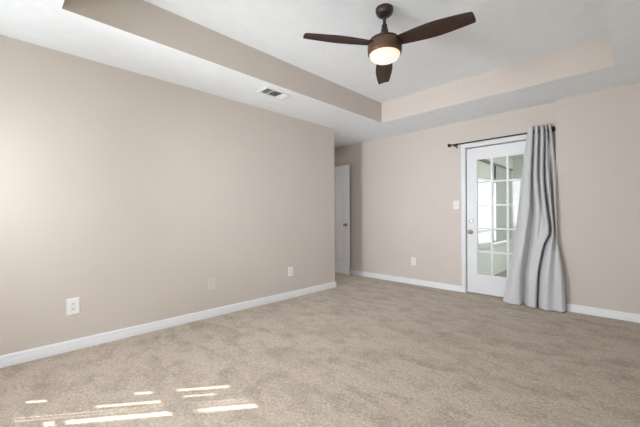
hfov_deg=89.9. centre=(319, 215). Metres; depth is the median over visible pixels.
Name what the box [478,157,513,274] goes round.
wall
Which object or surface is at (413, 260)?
outlet
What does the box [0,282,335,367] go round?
baseboard
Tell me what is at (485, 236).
ground
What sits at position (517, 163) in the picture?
wall
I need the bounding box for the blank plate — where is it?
[209,278,215,289]
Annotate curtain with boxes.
[503,123,565,312]
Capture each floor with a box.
[0,273,639,426]
[494,270,506,276]
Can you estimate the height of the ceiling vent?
0.013 m
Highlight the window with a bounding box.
[478,177,495,244]
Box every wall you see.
[0,35,334,355]
[334,82,639,313]
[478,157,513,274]
[513,158,522,245]
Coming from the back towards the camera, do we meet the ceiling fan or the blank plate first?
the blank plate
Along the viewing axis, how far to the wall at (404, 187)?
3.90 m
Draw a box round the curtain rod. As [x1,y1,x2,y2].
[447,126,554,148]
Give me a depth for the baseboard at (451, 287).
5.15 m
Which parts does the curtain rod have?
rod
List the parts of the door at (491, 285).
glass frame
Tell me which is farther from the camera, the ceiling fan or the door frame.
the door frame
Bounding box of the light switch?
[453,201,458,208]
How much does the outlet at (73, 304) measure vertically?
0.134 m
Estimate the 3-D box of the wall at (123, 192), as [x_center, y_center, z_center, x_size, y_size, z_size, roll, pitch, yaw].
[-1.358,-0.116,3.440,0.140,2.440,4.348,0,0,45]
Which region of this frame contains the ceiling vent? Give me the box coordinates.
[257,87,291,99]
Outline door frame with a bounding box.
[461,134,526,292]
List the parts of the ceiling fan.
blade, lamp shade, blade, blade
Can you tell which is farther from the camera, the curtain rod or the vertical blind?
the vertical blind
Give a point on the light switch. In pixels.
(455, 203)
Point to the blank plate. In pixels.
(212, 281)
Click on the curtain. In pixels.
(535, 278)
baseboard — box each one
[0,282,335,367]
[350,270,461,291]
[566,303,639,322]
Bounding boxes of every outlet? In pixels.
[66,297,79,315]
[288,267,292,275]
[411,257,415,264]
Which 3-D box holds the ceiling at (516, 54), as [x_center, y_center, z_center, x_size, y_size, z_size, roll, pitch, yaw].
[-0.750,-1.530,3.650,7.580,0.382,5.512,0,0,45]
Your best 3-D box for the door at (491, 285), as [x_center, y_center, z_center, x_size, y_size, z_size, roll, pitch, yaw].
[2.405,0.064,4.271,0.882,2.046,0.195,0,0,45]
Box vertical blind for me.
[478,159,512,241]
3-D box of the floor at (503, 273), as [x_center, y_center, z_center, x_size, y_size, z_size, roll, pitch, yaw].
[4.211,1.188,5.014,3.100,0.100,3.398,0,0,45]
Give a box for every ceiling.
[0,0,639,147]
[509,155,522,158]
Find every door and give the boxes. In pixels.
[334,165,349,274]
[466,140,525,298]
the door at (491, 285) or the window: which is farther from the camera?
the window
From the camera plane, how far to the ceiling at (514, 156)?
6.86 m
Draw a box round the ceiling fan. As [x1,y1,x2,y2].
[303,3,475,83]
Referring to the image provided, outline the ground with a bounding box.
[478,231,495,241]
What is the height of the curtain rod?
0.075 m
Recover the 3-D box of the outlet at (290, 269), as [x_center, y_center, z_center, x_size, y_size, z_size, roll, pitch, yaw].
[-0.393,0.746,4.301,0.009,0.122,0.080,0,0,45]
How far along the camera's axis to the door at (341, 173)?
6.01 m
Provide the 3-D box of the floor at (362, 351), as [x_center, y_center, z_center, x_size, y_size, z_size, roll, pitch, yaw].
[-0.713,1.161,3.576,7.440,0.120,5.442,0,0,45]
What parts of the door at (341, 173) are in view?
panel, panel, panel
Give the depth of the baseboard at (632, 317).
3.43 m

